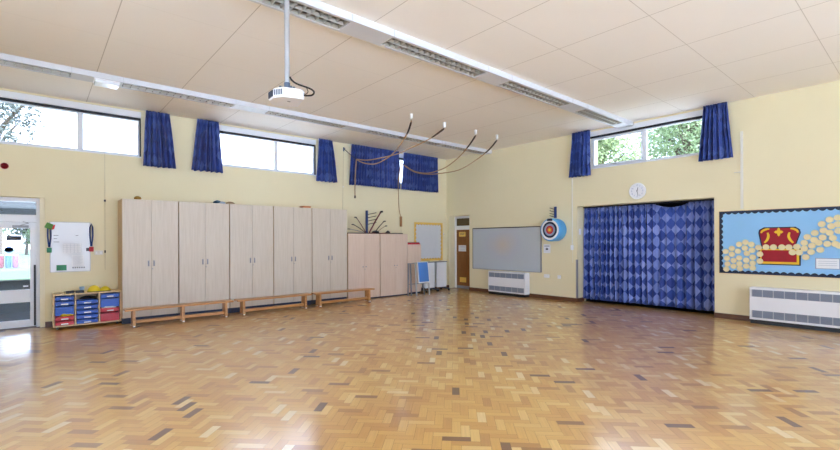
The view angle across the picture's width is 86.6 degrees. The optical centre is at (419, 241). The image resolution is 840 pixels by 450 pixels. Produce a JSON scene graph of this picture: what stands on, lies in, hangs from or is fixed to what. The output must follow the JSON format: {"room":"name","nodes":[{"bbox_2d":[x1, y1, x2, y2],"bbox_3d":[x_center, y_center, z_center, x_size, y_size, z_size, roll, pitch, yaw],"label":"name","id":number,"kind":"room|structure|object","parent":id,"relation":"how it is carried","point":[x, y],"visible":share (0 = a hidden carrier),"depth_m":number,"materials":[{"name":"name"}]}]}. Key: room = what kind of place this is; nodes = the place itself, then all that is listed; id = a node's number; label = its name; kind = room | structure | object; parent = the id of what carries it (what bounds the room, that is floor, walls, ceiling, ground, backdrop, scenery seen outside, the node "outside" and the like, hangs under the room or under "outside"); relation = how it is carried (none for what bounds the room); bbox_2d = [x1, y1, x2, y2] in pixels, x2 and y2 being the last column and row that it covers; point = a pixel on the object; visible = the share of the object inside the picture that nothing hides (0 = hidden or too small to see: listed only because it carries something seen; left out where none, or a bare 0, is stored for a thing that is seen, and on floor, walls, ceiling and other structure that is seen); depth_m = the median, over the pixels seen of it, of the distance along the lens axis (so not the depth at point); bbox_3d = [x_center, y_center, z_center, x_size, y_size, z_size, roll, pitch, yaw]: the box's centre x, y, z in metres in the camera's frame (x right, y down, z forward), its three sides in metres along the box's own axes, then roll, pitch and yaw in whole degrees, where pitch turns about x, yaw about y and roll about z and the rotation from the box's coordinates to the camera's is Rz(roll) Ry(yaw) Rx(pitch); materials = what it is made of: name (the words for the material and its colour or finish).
{"room":"school hall","nodes":[
{"label":"school hall","id":0,"kind":"room"},
{"bbox_2d":[0,88,446,321],"bbox_3d":[-4.530,-0.551,10.172,14.820,4.200,0.300,0,0,-41],"label":"wall","id":1,"kind":"structure","parent":0,"point":[74,186],"depth_m":9.13,"materials":[{"name":"beige paint"}]},
{"bbox_2d":[0,163,8,168],"bbox_3d":[-7.153,-1.302,7.667,0.110,0.110,0.084,0,0,-41],"label":"fire alarm","id":2,"kind":"object","parent":1,"relation":"attached to","point":[2,165],"visible":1,"depth_m":7.65,"materials":[{"name":"red plastic"}]},
{"bbox_2d":[0,197,44,328],"bbox_3d":[-7.273,0.389,7.845,1.020,2.340,0.230,0,0,-41],"label":"door","id":3,"kind":"structure","parent":1,"relation":"in","point":[35,295],"depth_m":8.07,"materials":[{"name":"beige paint"}]},
{"bbox_2d":[0,201,35,214],"bbox_3d":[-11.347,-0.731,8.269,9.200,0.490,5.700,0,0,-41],"label":"window","id":4,"kind":"structure","parent":3,"relation":"attached to","point":[6,207],"depth_m":11.92,"materials":[{"name":"glass"}]},
{"bbox_2d":[45,222,54,252],"bbox_3d":[-6.706,-0.073,8.069,0.155,0.559,0.052,0,0,-41],"label":"lanyard","id":5,"kind":"object","parent":1,"relation":"hanging from","point":[49,225],"visible":1,"depth_m":8.06,"materials":[{"name":"blue fabric"}]},
{"bbox_2d":[50,222,90,272],"bbox_3d":[-6.490,0.106,8.275,0.594,0.924,0.020,0,0,-41],"label":"whiteboard","id":6,"kind":"object","parent":1,"relation":"attached to","point":[70,241],"visible":1,"depth_m":8.27,"materials":[{"name":"plastic"}]},
{"bbox_2d":[0,90,141,157],"bbox_3d":[-6.628,-2.149,8.272,2.470,0.930,0.175,0,0,-41],"label":"window","id":7,"kind":"structure","parent":1,"relation":"in","point":[10,97],"depth_m":8.42,"materials":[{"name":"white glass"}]},
{"bbox_2d":[86,223,93,251],"bbox_3d":[-6.264,-0.075,8.453,0.115,0.539,0.045,0,0,-41],"label":"lanyard","id":8,"kind":"object","parent":1,"relation":"hanging from","point":[90,249],"visible":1,"depth_m":8.45,"materials":[{"name":"blue fabric"}]},
{"bbox_2d":[94,250,102,254],"bbox_3d":[-6.168,0.220,8.553,0.140,0.085,0.017,0,0,-41],"label":"wall switch","id":9,"kind":"object","parent":1,"relation":"attached to","point":[99,252],"visible":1,"depth_m":8.55,"materials":[{"name":"white plastic"}]},
{"bbox_2d":[143,110,175,168],"bbox_3d":[-5.344,-2.080,9.138,0.594,1.136,0.163,0,0,-41],"label":"window curtain","id":10,"kind":"object","parent":1,"relation":"attached to","point":[158,138],"visible":1,"depth_m":9.11,"materials":[{"name":"fabric"}]},
{"bbox_2d":[191,119,222,172],"bbox_3d":[-4.646,-2.083,9.737,0.654,1.136,0.167,0,0,-41],"label":"window curtain","id":11,"kind":"object","parent":1,"relation":"attached to","point":[207,156],"visible":1,"depth_m":9.72,"materials":[{"name":"fabric"}]},
{"bbox_2d":[45,285,446,327],"bbox_3d":[-4.577,1.499,9.914,14.400,0.100,0.020,0,0,-41],"label":"baseboard","id":12,"kind":"structure","parent":1,"relation":"attached to","point":[47,324],"depth_m":8.08,"materials":[{"name":"brown wood"}]},
{"bbox_2d":[219,125,316,175],"bbox_3d":[-3.659,-2.160,10.824,2.440,0.930,0.175,0,0,-41],"label":"window","id":13,"kind":"structure","parent":1,"relation":"in","point":[224,130],"depth_m":10.92,"materials":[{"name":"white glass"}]},
{"bbox_2d":[398,162,401,226],"bbox_3d":[-0.597,-1.136,13.212,0.133,2.420,0.220,0,0,-7],"label":"cord","id":14,"kind":"object","parent":1,"relation":"hanging from","point":[399,162],"visible":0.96,"depth_m":13.12,"materials":[{"name":"fabric"}]},
{"bbox_2d":[399,154,403,184],"bbox_3d":[-0.765,-2.171,13.310,2.930,0.930,0.175,0,0,-41],"label":"window","id":15,"kind":"structure","parent":1,"relation":"in","point":[401,156],"depth_m":13.46,"materials":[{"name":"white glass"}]},
{"bbox_2d":[414,222,442,260],"bbox_3d":[0.273,0.011,14.083,1.200,1.200,0.021,0,0,-41],"label":"notice board","id":16,"kind":"object","parent":1,"relation":"attached to","point":[429,235],"visible":0.84,"depth_m":14.10,"materials":[{"name":"fabric"}]},
{"bbox_2d":[0,288,839,449],"bbox_3d":[0.375,1.580,4.293,15.183,0.100,15.600,0,0,-41],"label":"floor","id":17,"kind":"structure","parent":0,"point":[454,368],"depth_m":4.96,"materials":[{"name":"brown wood"}]},
{"bbox_2d":[52,289,120,329],"bbox_3d":[-6.156,1.244,8.248,0.995,0.619,0.430,0,0,-41],"label":"storage unit","id":18,"kind":"object","parent":17,"relation":"on","point":[97,294],"visible":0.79,"depth_m":8.14,"materials":[{"name":"brown wood"}]},
{"bbox_2d":[54,305,73,315],"bbox_3d":[-6.399,1.234,8.012,0.271,0.153,0.392,0,0,-41],"label":"tray","id":19,"kind":"object","parent":18,"relation":"in","point":[65,309],"visible":0.94,"depth_m":7.89,"materials":[{"name":"blue plastic"}]},
{"bbox_2d":[54,300,73,305],"bbox_3d":[-6.399,1.103,8.012,0.271,0.066,0.392,0,0,-41],"label":"tray","id":20,"kind":"object","parent":18,"relation":"in","point":[65,302],"visible":0.93,"depth_m":7.90,"materials":[{"name":"blue plastic"}]},
{"bbox_2d":[54,295,73,300],"bbox_3d":[-6.399,1.015,8.012,0.271,0.066,0.392,0,0,-41],"label":"tray","id":21,"kind":"object","parent":18,"relation":"in","point":[66,297],"visible":0.95,"depth_m":7.89,"materials":[{"name":"blue plastic"}]},
{"bbox_2d":[54,319,73,325],"bbox_3d":[-6.398,1.453,8.012,0.271,0.066,0.392,0,0,-41],"label":"tray","id":22,"kind":"object","parent":18,"relation":"in","point":[63,322],"visible":0.91,"depth_m":7.89,"materials":[{"name":"red plastic"}]},
{"bbox_2d":[54,315,73,320],"bbox_3d":[-6.398,1.365,8.012,0.271,0.066,0.392,0,0,-41],"label":"tray","id":23,"kind":"object","parent":18,"relation":"in","point":[57,318],"visible":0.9,"depth_m":7.88,"materials":[{"name":"red plastic"}]},
{"bbox_2d":[76,298,97,303],"bbox_3d":[-6.152,1.102,8.224,0.320,0.066,0.392,0,0,-41],"label":"tray","id":24,"kind":"object","parent":18,"relation":"in","point":[91,300],"visible":0.85,"depth_m":8.11,"materials":[{"name":"blue plastic"}]},
{"bbox_2d":[80,296,95,298],"bbox_3d":[-6.090,1.021,8.165,0.260,0.052,0.144,0,0,-41],"label":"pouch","id":25,"kind":"object","parent":24,"relation":"on","point":[83,297],"visible":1,"depth_m":8.13,"materials":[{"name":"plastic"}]},
{"bbox_2d":[76,317,97,323],"bbox_3d":[-6.151,1.452,8.224,0.320,0.066,0.392,0,0,-41],"label":"tray","id":26,"kind":"object","parent":18,"relation":"in","point":[95,319],"visible":0.83,"depth_m":8.10,"materials":[{"name":"blue plastic"}]},
{"bbox_2d":[76,308,97,313],"bbox_3d":[-6.152,1.277,8.224,0.320,0.066,0.392,0,0,-41],"label":"tray","id":27,"kind":"object","parent":18,"relation":"in","point":[88,310],"visible":0.77,"depth_m":8.10,"materials":[{"name":"blue plastic"}]},
{"bbox_2d":[76,303,97,308],"bbox_3d":[-6.152,1.189,8.224,0.320,0.066,0.392,0,0,-41],"label":"tray","id":28,"kind":"object","parent":18,"relation":"in","point":[91,305],"visible":0.83,"depth_m":8.10,"materials":[{"name":"blue plastic"}]},
{"bbox_2d":[76,313,97,318],"bbox_3d":[-6.151,1.364,8.224,0.320,0.066,0.392,0,0,-41],"label":"tray","id":29,"kind":"object","parent":18,"relation":"in","point":[86,315],"visible":0.8,"depth_m":8.10,"materials":[{"name":"blue plastic"}]},
{"bbox_2d":[87,285,99,291],"bbox_3d":[-6.051,0.876,8.267,0.210,0.116,0.210,0,0,-41],"label":"cones","id":30,"kind":"object","parent":18,"relation":"on","point":[93,288],"visible":1,"depth_m":8.21,"materials":[{"name":"yellow plastic"}]},
{"bbox_2d":[100,286,110,290],"bbox_3d":[-5.922,0.889,8.377,0.180,0.088,0.180,0,0,-41],"label":"cones","id":31,"kind":"object","parent":18,"relation":"on","point":[104,288],"visible":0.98,"depth_m":8.33,"materials":[{"name":"yellow plastic"}]},
{"bbox_2d":[100,311,118,321],"bbox_3d":[-5.895,1.407,8.444,0.296,0.153,0.392,0,0,-41],"label":"tray","id":32,"kind":"object","parent":18,"relation":"in","point":[110,315],"visible":0.77,"depth_m":8.32,"materials":[{"name":"red plastic"}]},
{"bbox_2d":[100,297,118,306],"bbox_3d":[-5.896,1.145,8.444,0.296,0.153,0.392,0,0,-41],"label":"tray","id":33,"kind":"object","parent":18,"relation":"in","point":[109,301],"visible":0.77,"depth_m":8.32,"materials":[{"name":"blue plastic"}]},
{"bbox_2d":[100,292,119,297],"bbox_3d":[-5.896,1.013,8.444,0.296,0.066,0.392,0,0,-41],"label":"tray","id":34,"kind":"object","parent":18,"relation":"in","point":[113,294],"visible":0.81,"depth_m":8.32,"materials":[{"name":"blue plastic"}]},
{"bbox_2d":[100,306,119,311],"bbox_3d":[-5.895,1.276,8.444,0.296,0.066,0.392,0,0,-41],"label":"tray","id":35,"kind":"object","parent":18,"relation":"in","point":[116,308],"visible":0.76,"depth_m":8.30,"materials":[{"name":"red plastic"}]},
{"bbox_2d":[118,199,177,323],"bbox_3d":[-5.370,0.377,8.817,0.943,2.350,0.606,0,0,-41],"label":"cupboard","id":36,"kind":"object","parent":17,"relation":"on","point":[147,229],"visible":0.96,"depth_m":8.58,"materials":[{"name":"brown wood"}]},
{"bbox_2d":[123,300,233,326],"bbox_3d":[-4.624,1.386,8.648,1.922,0.325,0.240,0,0,-41],"label":"bench","id":37,"kind":"object","parent":17,"relation":"on","point":[224,312],"visible":1,"depth_m":8.57,"materials":[{"name":"brown wood"}]},
{"bbox_2d":[178,201,228,314],"bbox_3d":[-4.634,0.374,9.450,0.973,2.350,0.606,0,0,-41],"label":"cupboard","id":38,"kind":"object","parent":17,"relation":"on","point":[203,228],"visible":0.94,"depth_m":9.21,"materials":[{"name":"brown wood"}]},
{"bbox_2d":[229,204,272,312],"bbox_3d":[-3.893,0.371,10.087,0.958,2.350,0.606,0,0,-41],"label":"cupboard","id":39,"kind":"object","parent":17,"relation":"on","point":[250,226],"visible":0.94,"depth_m":9.84,"materials":[{"name":"brown wood"}]},
{"bbox_2d":[234,293,311,314],"bbox_3d":[-3.213,1.381,9.860,1.722,0.325,0.240,0,0,-41],"label":"bench","id":40,"kind":"object","parent":17,"relation":"on","point":[303,303],"visible":1,"depth_m":9.79,"materials":[{"name":"brown wood"}]},
{"bbox_2d":[273,206,311,305],"bbox_3d":[-3.161,0.368,10.716,0.948,2.350,0.606,0,0,-41],"label":"cupboard","id":41,"kind":"object","parent":17,"relation":"on","point":[292,226],"visible":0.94,"depth_m":10.49,"materials":[{"name":"brown wood"}]},
{"bbox_2d":[311,208,346,304],"bbox_3d":[-2.421,0.366,11.351,0.978,2.350,0.606,0,0,-41],"label":"cupboard","id":42,"kind":"object","parent":17,"relation":"on","point":[329,226],"visible":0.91,"depth_m":11.13,"materials":[{"name":"brown wood"}]},
{"bbox_2d":[311,288,374,306],"bbox_3d":[-1.875,1.376,11.011,1.712,0.325,0.240,0,0,-41],"label":"bench","id":43,"kind":"object","parent":17,"relation":"on","point":[319,302],"visible":1,"depth_m":10.93,"materials":[{"name":"brown wood"}]},
{"bbox_2d":[347,233,379,298],"bbox_3d":[-1.652,0.668,12.019,1.001,1.740,0.595,0,0,-41],"label":"cupboard","id":44,"kind":"object","parent":17,"relation":"on","point":[363,250],"visible":0.7,"depth_m":11.79,"materials":[{"name":"brown wood"}]},
{"bbox_2d":[366,210,376,232],"bbox_3d":[-1.380,-0.523,12.286,0.392,0.640,0.160,0,0,-41],"label":"post","id":45,"kind":"object","parent":44,"relation":"on","point":[367,214],"visible":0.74,"depth_m":12.20,"materials":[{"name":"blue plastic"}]},
{"bbox_2d":[369,211,382,232],"bbox_3d":[-1.224,-0.531,12.319,0.058,0.653,0.499,0,0,45],"label":"stick","id":46,"kind":"object","parent":44,"relation":"on","point":[380,212],"visible":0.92,"depth_m":12.31,"materials":[{"name":"black plastic"}]},
{"bbox_2d":[380,234,407,296],"bbox_3d":[-0.894,0.665,12.670,0.961,1.740,0.595,0,0,-41],"label":"cupboard","id":47,"kind":"object","parent":17,"relation":"on","point":[393,247],"visible":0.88,"depth_m":12.44,"materials":[{"name":"brown wood"}]},
{"bbox_2d":[408,244,420,293],"bbox_3d":[-0.325,0.813,13.202,0.500,1.440,0.520,0,0,-41],"label":"cabinet","id":48,"kind":"object","parent":17,"relation":"on","point":[414,250],"visible":0.48,"depth_m":13.00,"materials":[{"name":"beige wood"}]},
{"bbox_2d":[407,262,429,295],"bbox_3d":[-0.037,1.058,12.650,0.679,0.952,0.231,0,0,-41],"label":"easel","id":49,"kind":"object","parent":17,"relation":"on","point":[422,267],"visible":1,"depth_m":12.57,"materials":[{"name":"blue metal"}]},
{"bbox_2d":[421,261,437,292],"bbox_3d":[0.244,1.062,13.519,0.459,0.936,0.415,0,0,-41],"label":"folding table","id":50,"kind":"object","parent":17,"relation":"on","point":[431,265],"visible":0.66,"depth_m":13.49,"materials":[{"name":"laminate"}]},
{"bbox_2d":[430,260,449,291],"bbox_3d":[0.612,1.061,13.835,0.479,0.936,0.415,0,0,-41],"label":"folding table","id":51,"kind":"object","parent":17,"relation":"on","point":[440,266],"visible":0.88,"depth_m":13.76,"materials":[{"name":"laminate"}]},
{"bbox_2d":[488,270,529,297],"bbox_3d":[2.482,1.190,12.554,0.208,0.665,1.300,0,0,-41],"label":"heater","id":52,"kind":"object","parent":17,"relation":"on","point":[517,284],"visible":1,"depth_m":12.40,"materials":[{"name":"white metal"}]},
{"bbox_2d":[489,285,523,292],"bbox_3d":[2.408,1.343,12.489,0.011,0.130,1.232,0,0,-41],"label":"grille","id":53,"kind":"object","parent":52,"relation":"attached to","point":[492,288],"depth_m":12.48,"materials":[{"name":"grey metal"}]},
{"bbox_2d":[489,272,523,278],"bbox_3d":[2.406,0.963,12.489,0.011,0.130,1.232,0,0,-41],"label":"grille","id":54,"kind":"object","parent":52,"relation":"attached to","point":[492,275],"depth_m":12.48,"materials":[{"name":"grey metal"}]},
{"bbox_2d":[749,286,839,332],"bbox_3d":[6.790,1.174,7.541,0.208,0.665,1.960,0,0,-41],"label":"heater","id":55,"kind":"object","parent":17,"relation":"on","point":[819,310],"visible":1,"depth_m":7.72,"materials":[{"name":"white metal"}]},
{"bbox_2d":[751,289,839,302],"bbox_3d":[6.715,0.946,7.476,0.011,0.130,1.892,0,0,-41],"label":"grille","id":56,"kind":"object","parent":55,"relation":"attached to","point":[789,295],"depth_m":7.71,"materials":[{"name":"grey metal"}]},
{"bbox_2d":[752,310,839,325],"bbox_3d":[6.716,1.326,7.476,0.011,0.130,1.892,0,0,-41],"label":"grille","id":57,"kind":"object","parent":55,"relation":"attached to","point":[813,319],"depth_m":7.71,"materials":[{"name":"grey metal"}]},
{"bbox_2d":[0,0,839,159],"bbox_3d":[0.334,-2.770,4.273,15.120,0.200,15.600,0,0,-41],"label":"ceiling","id":58,"kind":"structure","parent":0,"point":[632,60],"depth_m":6.43,"materials":[{"name":"white tile"}]},
{"bbox_2d":[0,53,491,154],"bbox_3d":[-3.135,-2.584,8.831,13.598,0.145,0.323,0,0,-41],"label":"lighting trunking","id":59,"kind":"object","parent":58,"relation":"attached to","point":[76,73],"depth_m":8.01,"materials":[{"name":"metal"}]},
{"bbox_2d":[279,0,294,87],"bbox_3d":[-1.373,-2.118,4.612,0.180,1.091,0.210,0,0,0],"label":"pole","id":60,"kind":"object","parent":58,"relation":"attached to","point":[286,2],"visible":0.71,"depth_m":4.57,"materials":[{"name":"metal"}]},
{"bbox_2d":[268,87,303,106],"bbox_3d":[-1.416,-1.512,4.688,0.342,0.103,0.369,0,0,-24],"label":"projector","id":61,"kind":"object","parent":60,"relation":"hanging from","point":[280,96],"visible":1,"depth_m":4.57,"materials":[{"name":"white plastic"}]},
{"bbox_2d":[274,89,281,94],"bbox_3d":[-1.438,-1.516,4.517,0.096,0.055,0.005,0,0,17],"label":"vent","id":62,"kind":"object","parent":61,"relation":"attached to","point":[276,91],"depth_m":4.52,"materials":[{"name":"grey plastic"}]},
{"bbox_2d":[289,77,314,96],"bbox_3d":[-1.216,-1.600,4.593,0.260,0.199,0.066,0,0,-9],"label":"cable","id":63,"kind":"object","parent":61,"relation":"attached to","point":[306,87],"visible":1,"depth_m":4.58,"materials":[{"name":"black plastic"}]},
{"bbox_2d":[316,138,336,182],"bbox_3d":[-2.457,-2.101,11.620,0.600,1.116,0.164,0,0,-41],"label":"window curtain","id":64,"kind":"object","parent":58,"relation":"hanging from","point":[326,165],"visible":1,"depth_m":11.60,"materials":[{"name":"fabric"}]},
{"bbox_2d":[349,144,399,188],"bbox_3d":[-1.261,-2.101,12.662,1.733,1.126,0.115,0,0,-41],"label":"window curtain","id":65,"kind":"object","parent":58,"relation":"hanging from","point":[385,174],"visible":0.91,"depth_m":12.62,"materials":[{"name":"fabric"}]},
{"bbox_2d":[401,152,437,192],"bbox_3d":[0.009,-2.105,13.754,1.523,1.126,0.117,0,0,-41],"label":"window curtain","id":66,"kind":"object","parent":58,"relation":"hanging from","point":[411,180],"visible":0.97,"depth_m":13.72,"materials":[{"name":"fabric"}]},
{"bbox_2d":[248,0,632,128],"bbox_3d":[-0.463,-2.624,5.721,13.598,0.085,0.343,0,0,-41],"label":"lighting trunking","id":67,"kind":"object","parent":58,"relation":"attached to","point":[358,27],"depth_m":6.16,"materials":[{"name":"metal"}]},
{"bbox_2d":[569,130,590,177],"bbox_3d":[3.897,-2.130,10.918,0.168,1.106,0.586,0,0,-41],"label":"window curtain","id":68,"kind":"object","parent":58,"relation":"hanging from","point":[580,158],"visible":1,"depth_m":10.85,"materials":[{"name":"fabric"}]},
{"bbox_2d":[698,102,732,161],"bbox_3d":[5.787,-2.142,8.718,0.152,1.096,0.583,0,0,-41],"label":"window curtain","id":69,"kind":"object","parent":58,"relation":"hanging from","point":[715,139],"visible":1,"depth_m":8.70,"materials":[{"name":"fabric"}]},
{"bbox_3d":[-0.184,-2.596,9.325,0.056,0.144,0.056,0,0,-41],"label":"bracket","id":70,"kind":"object","parent":58,"relation":"hanging from","visible":0},
{"bbox_2d":[354,120,411,197],"bbox_3d":[-0.963,-1.840,10.624,0.082,1.370,3.059,0,0,-30],"label":"rope","id":71,"kind":"object","parent":70,"relation":"hanging from","point":[410,124],"visible":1,"depth_m":10.72,"materials":[{"name":"fabric"}]},
{"bbox_3d":[0.550,-2.598,10.022,0.056,0.144,0.056,0,0,-41],"label":"bracket","id":72,"kind":"object","parent":58,"relation":"hanging from","visible":0},
{"bbox_2d":[357,128,444,160],"bbox_3d":[-0.567,-2.329,10.971,2.961,0.446,0.044,0,0,40],"label":"rope","id":73,"kind":"object","parent":72,"relation":"hanging from","point":[441,130],"visible":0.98,"depth_m":10.72,"materials":[{"name":"fabric"}]},
{"bbox_3d":[1.338,-2.601,10.700,0.056,0.144,0.056,0,0,-41],"label":"bracket","id":74,"kind":"object","parent":58,"relation":"attached to","visible":0},
{"bbox_2d":[401,135,475,173],"bbox_3d":[0.395,-2.196,11.912,0.044,0.712,3.103,0,0,-38],"label":"rope","id":75,"kind":"object","parent":74,"relation":"hanging from","point":[472,140],"visible":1,"depth_m":11.46,"materials":[{"name":"fabric"}]},
{"bbox_3d":[1.938,-2.604,11.214,0.056,0.144,0.056,0,0,-41],"label":"bracket","id":76,"kind":"object","parent":58,"relation":"hanging from","visible":0},
{"bbox_2d":[403,140,496,174],"bbox_3d":[0.696,-2.205,12.173,3.167,0.696,0.044,0,0,38],"label":"rope","id":77,"kind":"object","parent":76,"relation":"hanging from","point":[496,140],"visible":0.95,"depth_m":11.79,"materials":[{"name":"fabric"}]},
{"bbox_2d":[446,80,839,315],"bbox_3d":[5.917,-0.591,9.063,0.420,4.200,15.000,0,0,-41],"label":"wall","id":78,"kind":"structure","parent":0,"point":[791,138],"depth_m":9.25,"materials":[{"name":"beige paint"}]},
{"bbox_2d":[455,216,469,288],"bbox_3d":[1.458,0.356,14.366,0.055,2.340,0.900,0,0,-41],"label":"door","id":79,"kind":"structure","parent":78,"relation":"in","point":[462,261],"depth_m":14.44,"materials":[{"name":"brown wood"}]},
{"bbox_2d":[473,226,541,272],"bbox_3d":[2.429,0.217,12.775,0.037,1.240,2.450,0,0,-41],"label":"display panel","id":80,"kind":"object","parent":78,"relation":"attached to","point":[498,248],"visible":0.96,"depth_m":12.65,"materials":[{"name":"grey plastic"}]},
{"bbox_2d":[543,244,549,252],"bbox_3d":[3.344,0.194,11.735,0.005,0.230,0.210,0,0,-41],"label":"notice","id":81,"kind":"object","parent":78,"relation":"attached to","point":[546,247],"visible":1,"depth_m":11.74,"materials":[{"name":"white paper"}]},
{"bbox_2d":[550,207,556,217],"bbox_3d":[3.415,-0.746,11.443,0.271,0.290,0.050,0,0,-41],"label":"peg rack","id":82,"kind":"object","parent":78,"relation":"attached to","point":[555,208],"visible":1,"depth_m":11.48,"materials":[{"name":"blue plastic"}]},
{"bbox_2d":[541,218,566,240],"bbox_3d":[3.407,-0.291,11.402,0.330,0.590,0.590,0,0,-41],"label":"target","id":83,"kind":"object","parent":78,"relation":"hanging from","point":[552,229],"visible":1,"depth_m":11.26,"materials":[{"name":"blue plastic"}]},
{"bbox_2d":[571,134,573,249],"bbox_3d":[3.808,-1.072,11.166,0.035,3.219,0.065,0,0,-41],"label":"conduit","id":84,"kind":"object","parent":78,"relation":"attached to","point":[572,245],"visible":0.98,"depth_m":11.16,"materials":[{"name":"white plastic"}]},
{"bbox_2d":[576,260,577,297],"bbox_3d":[3.914,0.937,11.101,0.041,0.960,0.041,0,0,-41],"label":"guard","id":85,"kind":"object","parent":78,"relation":"attached to","point":[576,260],"visible":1,"depth_m":11.08,"materials":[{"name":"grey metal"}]},
{"bbox_2d":[447,285,749,320],"bbox_3d":[5.878,1.460,9.010,0.320,0.100,14.980,0,0,-41],"label":"baseboard","id":86,"kind":"structure","parent":78,"relation":"attached to","point":[716,315],"depth_m":11.20,"materials":[{"name":"brown wood"}]},
{"bbox_2d":[629,183,645,198],"bbox_3d":[4.851,-1.122,9.943,0.047,0.370,0.370,0,0,-41],"label":"wall clock","id":87,"kind":"object","parent":78,"relation":"attached to","point":[637,190],"visible":1,"depth_m":9.92,"materials":[{"name":"white paint"}]},
{"bbox_2d":[590,110,702,168],"bbox_3d":[4.972,-2.202,9.945,0.175,0.910,2.480,0,0,-41],"label":"window","id":88,"kind":"structure","parent":78,"relation":"in","point":[640,127],"depth_m":9.96,"materials":[{"name":"grey metal"}]},
{"bbox_2d":[583,199,713,207],"bbox_3d":[5.117,-0.853,10.170,0.050,0.030,2.960,0,0,-41],"label":"track","id":89,"kind":"object","parent":78,"relation":"attached to","point":[701,199],"visible":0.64,"depth_m":9.97,"materials":[{"name":"black metal"}]},
{"bbox_2d":[583,205,646,304],"bbox_3d":[4.661,0.307,10.675,0.285,2.277,1.538,0,0,-41],"label":"curtain","id":90,"kind":"object","parent":89,"relation":"hanging from","point":[615,246],"visible":1,"depth_m":10.60,"materials":[{"name":"fabric"}]},
{"bbox_2d":[647,200,714,310],"bbox_3d":[5.631,0.303,9.601,0.223,2.276,1.398,0,0,-41],"label":"curtain","id":91,"kind":"object","parent":89,"relation":"hanging from","point":[680,239],"visible":0.95,"depth_m":9.58,"materials":[{"name":"fabric"}]},
{"bbox_2d":[734,131,742,208],"bbox_3d":[6.089,-1.356,8.515,0.030,1.470,0.140,0,0,-41],"label":"conduit","id":92,"kind":"object","parent":78,"relation":"attached to","point":[741,132],"depth_m":8.47,"materials":[{"name":"white plastic"}]},
{"bbox_2d":[718,206,839,278],"bbox_3d":[6.666,0.017,7.840,0.036,1.224,2.434,0,0,-41],"label":"display board","id":93,"kind":"object","parent":78,"relation":"attached to","point":[799,241],"visible":1,"depth_m":8.02,"materials":[{"name":"blue paper"}]},
{"bbox_2d":[820,261,836,265],"bbox_3d":[6.912,0.376,7.556,0.002,0.078,0.240,0,0,-41],"label":"print","id":94,"kind":"object","parent":93,"relation":"attached to","point":[822,263],"depth_m":7.55},
{"bbox_2d":[586,200,714,313],"bbox_3d":[5.666,0.260,10.625,1.230,2.600,3.600,0,0,-41],"label":"wall","id":95,"kind":"structure","parent":0,"point":[679,203],"depth_m":10.72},
{"label":"outside","id":96,"kind":"structure","parent":0,"visible":0},
{"bbox_2d":[0,249,29,279],"bbox_3d":[-50.093,1.894,73.921,240.000,0.150,123.600,0,0,-41],"label":"lawn","id":97,"kind":"structure","parent":96,"point":[23,271],"depth_m":27.25,"materials":[{"name":"green plant"}]},
{"bbox_2d":[0,255,3,267],"bbox_3d":[-26.422,1.280,28.073,0.310,0.820,0.310,0,0,-41],"label":"barrel","id":98,"kind":"object","parent":97,"relation":"on","point":[1,256],"visible":1,"depth_m":28.02,"materials":[{"name":"pink plastic"}]},
{"bbox_2d":[5,255,11,267],"bbox_3d":[-26.157,1.279,28.302,0.310,0.820,0.310,0,0,-41],"label":"barrel","id":99,"kind":"object","parent":97,"relation":"on","point":[8,259],"visible":1,"depth_m":28.20,"materials":[{"name":"blue plastic"}]},
{"bbox_2d":[12,255,18,267],"bbox_3d":[-25.899,1.278,28.523,0.310,0.820,0.310,0,0,-41],"label":"barrel","id":100,"kind":"object","parent":97,"relation":"on","point":[15,258],"visible":1,"depth_m":28.41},
{"bbox_2d":[2,228,29,254],"bbox_3d":[-53.433,-3.109,60.574,8.362,10.110,9.380,0,0,-34],"label":"tree","id":101,"kind":"object","parent":97,"relation":"on","point":[25,232],"visible":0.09,"depth_m":59.55,"materials":[{"name":"green plant"}]},
{"bbox_2d":[0,102,49,254],"bbox_3d":[-30.123,-4.917,30.778,6.099,13.340,7.164,0,0,22],"label":"tree","id":102,"kind":"object","parent":97,"relation":"on","point":[15,109],"visible":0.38,"depth_m":31.69,"materials":[{"name":"green plant"}]},
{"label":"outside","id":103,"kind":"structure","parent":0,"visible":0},
{"bbox_3d":[73.617,1.446,28.476,111.600,0.120,86.200,0,0,-41],"label":"lawn","id":104,"kind":"structure","parent":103,"visible":0},
{"bbox_2d":[597,134,640,163],"bbox_3d":[10.495,-2.787,25.451,3.944,8.776,4.216,0,0,12],"label":"tree","id":105,"kind":"object","parent":104,"relation":"on","point":[604,146],"visible":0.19,"depth_m":24.20,"materials":[{"name":"green plant"}]},
{"bbox_2d":[630,120,701,158],"bbox_3d":[16.167,-4.580,26.274,6.998,12.319,6.891,0,0,-25],"label":"tree","id":106,"kind":"object","parent":104,"relation":"on","point":[689,133],"visible":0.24,"depth_m":25.98,"materials":[{"name":"green plant"}]},
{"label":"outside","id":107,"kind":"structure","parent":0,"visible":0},
{"bbox_2d":[0,312,31,329],"bbox_3d":[-15.119,1.773,5.151,53.400,0.130,5.900,0,0,-41],"label":"tarmac","id":108,"kind":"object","parent":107,"point":[20,315],"depth_m":9.97,"materials":[{"name":"grey asphalt"}]},
{"bbox_2d":[0,279,29,313],"bbox_3d":[-11.796,1.316,8.800,9.200,0.760,0.380,0,0,-41],"label":"wall","id":109,"kind":"structure","parent":108,"relation":"on","point":[4,284],"depth_m":10.53,"materials":[{"name":"brick"}]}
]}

